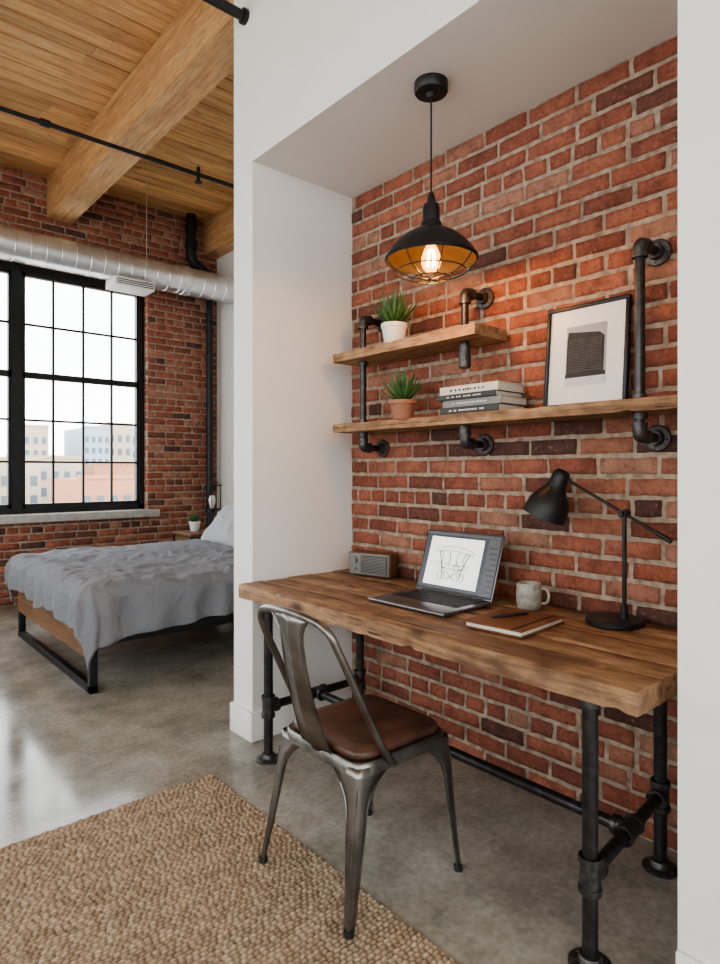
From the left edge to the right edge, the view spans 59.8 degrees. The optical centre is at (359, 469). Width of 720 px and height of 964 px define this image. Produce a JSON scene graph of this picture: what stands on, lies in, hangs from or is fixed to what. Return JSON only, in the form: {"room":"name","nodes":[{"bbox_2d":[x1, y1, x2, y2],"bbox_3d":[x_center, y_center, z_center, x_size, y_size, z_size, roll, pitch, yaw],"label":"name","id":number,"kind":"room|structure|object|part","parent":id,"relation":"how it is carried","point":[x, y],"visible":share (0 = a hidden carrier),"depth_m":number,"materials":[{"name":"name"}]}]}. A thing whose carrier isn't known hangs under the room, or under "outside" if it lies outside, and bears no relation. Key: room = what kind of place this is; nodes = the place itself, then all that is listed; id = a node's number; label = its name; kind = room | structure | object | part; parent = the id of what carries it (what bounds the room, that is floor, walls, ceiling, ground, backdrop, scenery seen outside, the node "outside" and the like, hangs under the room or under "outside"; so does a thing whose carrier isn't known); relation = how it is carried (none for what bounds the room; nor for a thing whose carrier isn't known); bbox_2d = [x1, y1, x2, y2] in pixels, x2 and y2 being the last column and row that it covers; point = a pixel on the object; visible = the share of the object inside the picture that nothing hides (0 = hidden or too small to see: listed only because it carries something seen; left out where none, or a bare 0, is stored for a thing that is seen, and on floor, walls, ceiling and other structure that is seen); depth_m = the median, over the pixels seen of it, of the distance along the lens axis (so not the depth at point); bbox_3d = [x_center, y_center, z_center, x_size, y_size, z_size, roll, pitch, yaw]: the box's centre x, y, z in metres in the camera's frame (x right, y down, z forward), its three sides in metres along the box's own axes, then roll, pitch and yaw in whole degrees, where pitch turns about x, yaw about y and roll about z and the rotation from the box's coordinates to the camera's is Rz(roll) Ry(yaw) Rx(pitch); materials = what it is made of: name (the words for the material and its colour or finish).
{"room":"loft apartment","nodes":[
{"label":"loft apartment","id":0,"kind":"room"},
{"bbox_2d":[0,165,216,606],"bbox_3d":[-4.362,-0.800,5.316,7.200,4.200,0.293,0,0,-41],"label":"brick wall","id":1,"kind":"structure","parent":0,"point":[1,173],"depth_m":6.95,"materials":[{"name":"red brick"}]},
{"bbox_2d":[0,260,143,514],"bbox_3d":[-3.375,-0.795,6.144,2.537,2.450,0.100,0,0,-41],"label":"window","id":2,"kind":"structure","parent":1,"relation":"attached to","point":[15,373],"depth_m":6.36,"materials":[{"name":"black metal"}]},
{"bbox_2d":[0,509,159,523],"bbox_3d":[-3.312,0.471,6.059,2.760,0.078,0.230,0,0,-41],"label":"sill","id":3,"kind":"structure","parent":1,"relation":"attached to","point":[73,516],"depth_m":6.31,"materials":[{"name":"concrete"}]},
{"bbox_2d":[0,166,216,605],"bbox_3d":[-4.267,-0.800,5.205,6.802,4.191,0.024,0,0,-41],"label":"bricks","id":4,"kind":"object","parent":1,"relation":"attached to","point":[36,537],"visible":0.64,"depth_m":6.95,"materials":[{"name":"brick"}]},
{"bbox_2d":[0,0,233,221],"bbox_3d":[-1.203,-2.913,1.687,6.798,0.034,9.324,0,0,-41],"label":"boards","id":5,"kind":"object","parent":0,"point":[48,58],"visible":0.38,"depth_m":4.86,"materials":[{"name":"brown wood"}]},
{"bbox_2d":[0,180,233,303],"bbox_3d":[-3.991,-2.355,4.859,6.760,1.090,0.338,0,0,-41],"label":"ventilation duct","id":6,"kind":"object","parent":5,"relation":"hanging from","point":[123,272],"visible":0.98,"depth_m":6.14,"materials":[{"name":"metal"}]},
{"bbox_2d":[47,0,233,223],"bbox_3d":[0.045,-2.699,2.769,0.242,0.400,9.322,0,0,-41],"label":"timber","id":7,"kind":"object","parent":5,"relation":"attached to","point":[194,53],"visible":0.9,"depth_m":4.43,"materials":[{"name":"brown wood"}]},
{"bbox_2d":[203,203,233,258],"bbox_3d":[1.290,-2.699,3.856,0.176,0.400,9.322,0,0,-41],"label":"timber","id":8,"kind":"object","parent":5,"relation":"attached to","point":[218,230],"visible":0.09,"depth_m":7.06,"materials":[{"name":"brown wood"}]},
{"bbox_2d":[144,295,148,505],"bbox_3d":[-2.372,-0.809,6.935,0.023,2.411,0.130,0,0,-41],"label":"jamb","id":9,"kind":"object","parent":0,"point":[146,488],"depth_m":6.91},
{"bbox_2d":[217,250,233,513],"bbox_3d":[-0.425,-0.800,6.123,0.200,4.200,4.245,0,0,-41],"label":"wall","id":10,"kind":"structure","parent":0,"point":[225,263],"depth_m":7.28,"materials":[{"name":"white paint"}]},
{"bbox_2d":[234,0,351,712],"bbox_3d":[0.264,-0.800,3.793,2.220,4.200,0.175,0,0,-41],"label":"wall partition","id":11,"kind":"structure","parent":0,"point":[293,235],"depth_m":3.13,"materials":[{"name":"white paint"}]},
{"bbox_2d":[202,0,249,25],"bbox_3d":[-2.358,-2.200,1.474,4.779,0.072,0.072,0,0,-41],"label":"conduit pipe","id":12,"kind":"object","parent":11,"relation":"attached to","point":[242,15],"visible":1,"depth_m":2.98,"materials":[{"name":"black metal"}]},
{"bbox_2d":[230,702,251,741],"bbox_3d":[-0.584,1.230,3.065,0.016,0.140,0.191,0,0,-41],"label":"board","id":13,"kind":"object","parent":11,"relation":"attached to","point":[239,716],"visible":1,"depth_m":3.05,"materials":[{"name":"paint"}]},
{"bbox_2d":[250,687,351,742],"bbox_3d":[-0.284,1.230,3.189,0.631,0.140,0.016,0,0,-41],"label":"baseboard","id":14,"kind":"structure","parent":11,"relation":"attached to","point":[285,716],"depth_m":3.08,"materials":[{"name":"paint"}]},
{"bbox_2d":[0,605,677,963],"bbox_3d":[-1.234,1.350,1.723,7.200,0.100,9.820,0,0,-41],"label":"floor","id":15,"kind":"structure","parent":0,"point":[158,718],"depth_m":2.46,"materials":[{"name":"concrete"}]},
{"bbox_2d":[4,503,233,693],"bbox_3d":[-1.355,0.770,4.932,2.248,1.061,1.940,0,0,-41],"label":"bed","id":16,"kind":"object","parent":15,"relation":"on","point":[90,599],"visible":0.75,"depth_m":4.03,"materials":[{"name":"grey fabric"}]},
{"bbox_3d":[-2.648,1.135,4.904,0.045,0.330,0.045,0,0,-41],"label":"leg","id":17,"kind":"part","parent":16,"relation":"part of","materials":[{"name":"black metal"}]},
{"bbox_3d":[-2.122,1.000,4.285,0.035,0.200,1.631,0,0,-41],"label":"footboard","id":18,"kind":"part","parent":16,"relation":"part of","materials":[{"name":"brown wood"}]},
{"bbox_3d":[-1.562,1.135,3.656,0.045,0.330,0.045,0,0,-41],"label":"leg","id":19,"kind":"part","parent":16,"relation":"part of","materials":[{"name":"black metal"}]},
{"bbox_2d":[4,539,233,669],"bbox_3d":[-1.505,0.885,4.801,1.854,0.530,1.944,0,0,-41],"label":"duvet","id":20,"kind":"object","parent":16,"relation":"on","point":[90,599],"depth_m":4.00,"materials":[{"name":"grey fabric"}]},
{"bbox_3d":[-0.779,1.000,4.337,2.120,0.060,0.045,0,0,-41],"label":"rail","id":21,"kind":"part","parent":16,"relation":"part of","materials":[{"name":"black metal"}]},
{"bbox_2d":[201,503,233,546],"bbox_3d":[-1.150,0.511,5.708,0.371,0.394,0.740,0,0,-41],"label":"pillow","id":22,"kind":"object","parent":16,"relation":"on","point":[220,532],"depth_m":5.65,"materials":[{"name":"grey fabric"}]},
{"bbox_2d":[172,529,204,540],"bbox_3d":[-1.615,0.965,6.470,0.500,0.670,0.440,0,0,-41],"label":"nightstand","id":23,"kind":"object","parent":15,"relation":"on","point":[182,535],"visible":0.19,"depth_m":6.31,"materials":[{"name":"brown wood"}]},
{"bbox_3d":[-1.615,0.740,6.470,0.460,0.160,0.400,0,0,-41],"label":"drawer","id":24,"kind":"part","parent":23,"relation":"part of","materials":[{"name":"brown wood"}]},
{"bbox_2d":[186,510,200,530],"bbox_3d":[-1.698,0.521,6.444,0.166,0.215,0.165,0,0,-41],"label":"potted plant","id":25,"kind":"object","parent":23,"relation":"on","point":[194,522],"visible":1,"depth_m":6.41,"materials":[{"name":"green plant"}]},
{"bbox_3d":[-1.701,0.579,6.447,0.116,0.100,0.116,0,0,-41],"label":"pot","id":26,"kind":"part","parent":25,"relation":"part of","materials":[{"name":"white ceramic"}]},
{"bbox_2d":[202,480,221,529],"bbox_3d":[-1.540,0.367,6.521,0.210,0.524,0.209,0,0,-41],"label":"lamp","id":27,"kind":"object","parent":23,"relation":"on","point":[212,499],"visible":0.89,"depth_m":6.49,"materials":[{"name":"black metal"}]},
{"bbox_3d":[-1.540,0.329,6.521,0.072,0.140,0.072,0,0,-41],"label":"bulb","id":28,"kind":"part","parent":27,"relation":"part of","materials":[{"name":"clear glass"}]},
{"bbox_2d":[185,213,213,527],"bbox_3d":[-1.836,-0.799,7.179,0.353,4.199,0.136,0,0,-41],"label":"stack","id":29,"kind":"object","parent":15,"relation":"on","point":[190,226],"visible":0.64,"depth_m":7.22,"materials":[{"name":"black metal"}]},
{"bbox_2d":[0,774,457,963],"bbox_3d":[-0.678,1.294,1.218,1.976,0.011,2.127,0,0,-41],"label":"jute rug","id":30,"kind":"object","parent":15,"relation":"on","point":[175,875],"visible":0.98,"depth_m":1.89,"materials":[{"name":"beige wicker"}]},
{"bbox_2d":[257,604,462,939],"bbox_3d":[-0.018,0.855,2.033,0.542,0.889,0.467,0,0,-41],"label":"cafe chair","id":31,"kind":"object","parent":15,"relation":"on","point":[360,736],"visible":1,"depth_m":1.90,"materials":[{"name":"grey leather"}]},
{"bbox_3d":[-0.188,1.074,2.064,0.221,0.428,0.188,0,0,-41],"label":"leg","id":32,"kind":"part","parent":31,"relation":"part of","materials":[{"name":"grey metal"}]},
{"bbox_3d":[-0.011,1.074,1.860,0.221,0.428,0.188,0,0,-41],"label":"leg","id":33,"kind":"part","parent":31,"relation":"part of","materials":[{"name":"grey metal"}]},
{"bbox_2d":[293,694,436,759],"bbox_3d":[0.015,0.834,2.062,0.372,0.033,0.372,0,0,-41],"label":"seat cushion","id":34,"kind":"object","parent":31,"relation":"on","point":[404,731],"depth_m":1.99,"materials":[{"name":"brown leather"}]},
{"bbox_3d":[0.203,1.080,2.046,0.181,0.439,0.188,0,0,-41],"label":"leg","id":35,"kind":"part","parent":31,"relation":"part of","materials":[{"name":"grey metal"}]},
{"bbox_2d":[238,569,677,963],"bbox_3d":[0.307,0.914,2.429,0.696,0.771,1.878,0,0,-41],"label":"desk","id":36,"kind":"object","parent":15,"relation":"on","point":[633,672],"visible":0.8,"depth_m":1.98,"materials":[{"name":"brown wood"}]},
{"bbox_3d":[-0.411,0.945,2.811,0.041,0.703,0.041,0,0,-41],"label":"leg","id":37,"kind":"part","parent":36,"relation":"part of","materials":[{"name":"metal"}]},
{"bbox_3d":[0.000,0.945,3.168,0.041,0.703,0.041,0,0,-41],"label":"leg","id":38,"kind":"part","parent":36,"relation":"part of","materials":[{"name":"metal"}]},
{"bbox_2d":[349,549,397,578],"bbox_3d":[0.063,0.467,3.109,0.240,0.120,0.103,0,0,33],"label":"radio","id":39,"kind":"object","parent":36,"relation":"on","point":[383,564],"visible":1,"depth_m":3.07,"materials":[{"name":"brown wood"}]},
{"bbox_3d":[-0.029,0.447,3.114,0.032,0.032,0.012,0,0,33],"label":"knob","id":40,"kind":"part","parent":39,"relation":"part of","materials":[{"name":"grey metal"}]},
{"bbox_3d":[0.044,0.465,3.078,0.228,0.104,0.007,0,0,33],"label":"panel","id":41,"kind":"part","parent":39,"relation":"part of","materials":[{"name":"silver metal"}]},
{"bbox_2d":[361,555,386,575],"bbox_3d":[0.067,0.465,3.058,0.152,0.088,0.004,0,0,33],"label":"grille","id":42,"kind":"object","parent":39,"relation":"attached to","point":[371,565],"depth_m":3.05,"materials":[{"name":"silver metal"}]},
{"bbox_2d":[368,529,504,616],"bbox_3d":[0.304,0.394,2.509,0.386,0.265,0.406,0,0,-41],"label":"laptop","id":43,"kind":"object","parent":36,"relation":"on","point":[458,572],"visible":1,"depth_m":2.55,"materials":[{"name":"grey metal"}]},
{"bbox_3d":[0.410,0.387,2.605,0.099,0.252,0.401,0,0,-41],"label":"lid","id":44,"kind":"part","parent":43,"relation":"part of","materials":[{"name":"grey metal"}]},
{"bbox_3d":[0.514,0.389,2.479,0.076,0.218,0.057,0,0,-41],"label":"panel","id":45,"kind":"part","parent":43,"relation":"part of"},
{"bbox_2d":[463,607,563,638],"bbox_3d":[0.527,0.516,2.136,0.221,0.023,0.286,0,0,45],"label":"notebook","id":46,"kind":"object","parent":36,"relation":"on","point":[522,626],"visible":1,"depth_m":2.09,"materials":[{"name":"leather"}]},
{"bbox_2d":[491,611,527,617],"bbox_3d":[0.515,0.499,2.157,0.150,0.012,0.010,0,0,-20],"label":"ballpoint pen","id":47,"kind":"object","parent":46,"relation":"on","point":[519,613],"visible":1,"depth_m":2.15,"materials":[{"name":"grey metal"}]},
{"bbox_2d":[516,581,549,610],"bbox_3d":[0.648,0.479,2.375,0.096,0.100,0.115,0,0,-27],"label":"coffee mug","id":48,"kind":"object","parent":36,"relation":"on","point":[528,593],"visible":0.98,"depth_m":2.35,"materials":[{"name":"ceramic"}]},
{"bbox_3d":[0.697,0.475,2.354,0.038,0.070,0.011,0,0,29],"label":"handle","id":49,"kind":"part","parent":48,"relation":"part of","materials":[{"name":"ceramic"}]},
{"bbox_3d":[0.604,0.945,1.644,0.041,0.703,0.041,0,0,-41],"label":"leg","id":50,"kind":"part","parent":36,"relation":"part of","materials":[{"name":"metal"}]},
{"bbox_2d":[523,468,672,630],"bbox_3d":[0.825,0.261,2.208,0.195,0.536,0.535,0,0,-41],"label":"desk lamp","id":51,"kind":"object","parent":36,"relation":"on","point":[549,502],"visible":1,"depth_m":2.21,"materials":[{"name":"black metal"}]},
{"bbox_3d":[0.693,0.099,2.336,0.163,0.211,0.168,0,0,-41],"label":"lamp shade","id":52,"kind":"part","parent":51,"relation":"part of","materials":[{"name":"black metal"}]},
{"bbox_3d":[0.876,0.130,2.154,0.011,0.210,0.385,0,0,-41],"label":"arm","id":53,"kind":"part","parent":51,"relation":"part of","materials":[{"name":"black metal"}]},
{"bbox_3d":[0.880,0.148,2.112,0.012,0.020,0.020,0,0,-41],"label":"joint knob","id":54,"kind":"part","parent":51,"relation":"part of","materials":[{"name":"black metal"}]},
{"bbox_2d":[620,604,627,619],"bbox_3d":[0.899,0.484,2.128,0.026,0.050,0.026,0,0,-41],"label":"socket","id":55,"kind":"object","parent":51,"relation":"attached to","point":[624,607],"depth_m":2.12,"materials":[{"name":"black metal"}]},
{"bbox_3d":[0.899,0.322,2.128,0.015,0.374,0.015,0,0,-41],"label":"stem","id":56,"kind":"part","parent":51,"relation":"part of","materials":[{"name":"black metal"}]},
{"bbox_3d":[0.980,0.945,2.042,0.041,0.703,0.041,0,0,-41],"label":"leg","id":57,"kind":"part","parent":36,"relation":"part of","materials":[{"name":"metal"}]},
{"bbox_2d":[351,34,677,852],"bbox_3d":[0.707,-0.090,2.763,0.306,2.780,1.965,0,0,-41],"label":"brick wall","id":58,"kind":"structure","parent":0,"point":[553,200],"depth_m":2.53,"materials":[{"name":"red brick"}]},
{"bbox_2d":[333,238,677,457],"bbox_3d":[0.496,-0.430,2.600,0.230,0.732,1.674,0,0,-41],"label":"shelf","id":59,"kind":"object","parent":58,"relation":"attached to","point":[464,337],"visible":0.98,"depth_m":2.56,"materials":[{"name":"brown wood"}]},
{"bbox_2d":[372,287,418,342],"bbox_3d":[0.178,-0.724,2.940,0.245,0.275,0.218,0,0,-41],"label":"potted succulent","id":60,"kind":"object","parent":59,"relation":"on","point":[393,314],"visible":0.94,"depth_m":2.90,"materials":[{"name":"green plant"}]},
{"bbox_2d":[381,321,407,342],"bbox_3d":[0.161,-0.635,2.938,0.126,0.098,0.126,0,0,-41],"label":"pot","id":61,"kind":"object","parent":60,"relation":"attached to","point":[391,330],"depth_m":2.89,"materials":[{"name":"white ceramic"}]},
{"bbox_2d":[380,368,422,418],"bbox_3d":[0.191,-0.356,2.893,0.198,0.251,0.211,0,0,10],"label":"potted succulent","id":62,"kind":"object","parent":59,"relation":"on","point":[402,406],"visible":0.97,"depth_m":2.85,"materials":[{"name":"green plant"}]},
{"bbox_2d":[388,399,416,418],"bbox_3d":[0.197,-0.276,2.896,0.134,0.090,0.134,0,0,-41],"label":"pot","id":63,"kind":"object","parent":62,"relation":"on","point":[400,408],"depth_m":2.85,"materials":[{"name":"ceramic"}]},
{"bbox_2d":[437,381,527,414],"bbox_3d":[0.502,-0.289,2.593,0.187,0.116,0.322,0,0,-41],"label":"books","id":64,"kind":"object","parent":59,"relation":"on","point":[493,395],"visible":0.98,"depth_m":2.51,"materials":[{"name":"paper"}]},
{"bbox_2d":[543,293,631,406],"bbox_3d":[0.834,-0.426,2.313,0.054,0.388,0.327,0,0,-41],"label":"framed picture","id":65,"kind":"object","parent":59,"relation":"on","point":[587,359],"visible":0.85,"depth_m":2.30,"materials":[{"name":"white paper"}]},
{"bbox_3d":[0.731,-0.426,2.431,0.051,0.360,0.014,0,0,-41],"label":"frame","id":66,"kind":"part","parent":65,"relation":"part of","materials":[{"name":"black metal"}]},
{"bbox_2d":[564,321,607,386],"bbox_3d":[0.833,-0.427,2.312,0.022,0.224,0.160,0,0,-41],"label":"print","id":67,"kind":"object","parent":65,"relation":"attached to","point":[585,342],"depth_m":2.31},
{"bbox_3d":[0.846,-0.612,2.323,0.021,0.015,0.327,0,0,-41],"label":"frame","id":68,"kind":"part","parent":65,"relation":"part of","materials":[{"name":"black wood"}]},
{"bbox_3d":[0.936,-0.426,2.195,0.051,0.360,0.014,0,0,-41],"label":"frame","id":69,"kind":"part","parent":65,"relation":"part of","materials":[{"name":"black metal"}]},
{"bbox_2d":[678,0,719,963],"bbox_3d":[2.248,-0.800,0.525,0.920,4.200,3.440,0,0,-41],"label":"wall","id":70,"kind":"structure","parent":0,"point":[698,20],"depth_m":1.48,"materials":[{"name":"white paint"}]},
{"bbox_2d":[252,0,677,197],"bbox_3d":[0.475,-2.190,2.561,0.920,1.420,1.960,0,0,-41],"label":"ceiling","id":71,"kind":"structure","parent":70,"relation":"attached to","point":[336,107],"depth_m":2.47,"materials":[{"name":"white paint"}]},
{"bbox_2d":[385,72,478,284],"bbox_3d":[0.272,-1.103,2.394,0.356,0.754,0.356,0,0,-41],"label":"pendant lamp","id":72,"kind":"object","parent":71,"relation":"hanging from","point":[433,248],"visible":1,"depth_m":2.37,"materials":[{"name":"black metal"}]},
{"bbox_2d":[420,192,441,225],"bbox_3d":[0.272,-0.986,2.394,0.088,0.145,0.088,0,0,-41],"label":"socket","id":73,"kind":"object","parent":72,"relation":"attached to","point":[431,209],"depth_m":2.37,"materials":[{"name":"black metal"}]},
{"bbox_3d":[0.272,-1.255,2.394,0.006,0.390,0.006,0,0,26],"label":"cord","id":74,"kind":"part","parent":72,"relation":"part of","materials":[{"name":"black plastic"}]},
{"bbox_3d":[0.272,-0.815,2.394,0.076,0.123,0.076,0,0,-41],"label":"bulb","id":75,"kind":"part","parent":72,"relation":"part of","materials":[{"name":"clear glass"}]},
{"bbox_3d":[0.272,-0.865,2.394,0.356,0.122,0.356,0,0,-41],"label":"lamp shade","id":76,"kind":"part","parent":72,"relation":"part of","materials":[{"name":"black metal"}]},
{"bbox_2d":[676,949,704,963],"bbox_3d":[1.829,1.230,0.293,0.016,0.140,3.240,0,0,-41],"label":"baseboard","id":77,"kind":"structure","parent":70,"relation":"attached to","point":[682,957],"depth_m":1.50,"materials":[{"name":"paint"}]},
{"bbox_3d":[-3.874,-0.800,-0.575,0.200,4.200,9.820,0,0,-41],"label":"wall","id":78,"kind":"structure","parent":0,"visible":0},
{"bbox_2d":[0,106,233,188],"bbox_3d":[-2.935,-2.397,3.676,6.800,0.125,0.060,0,0,-41],"label":"pipe","id":79,"kind":"object","parent":78,"relation":"attached to","point":[42,122],"visible":0.7,"depth_m":4.62,"materials":[{"name":"black metal"}]},
{"label":"outside","id":80,"kind":"structure","parent":0,"visible":0},
{"bbox_2d":[0,422,133,503],"bbox_3d":[-89.969,3.250,133.812,280.000,32.500,280.000,0,0,-41],"label":"city buildings","id":81,"kind":"structure","parent":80,"point":[38,476],"depth_m":69.68,"materials":[{"name":"beige concrete"}]}
]}

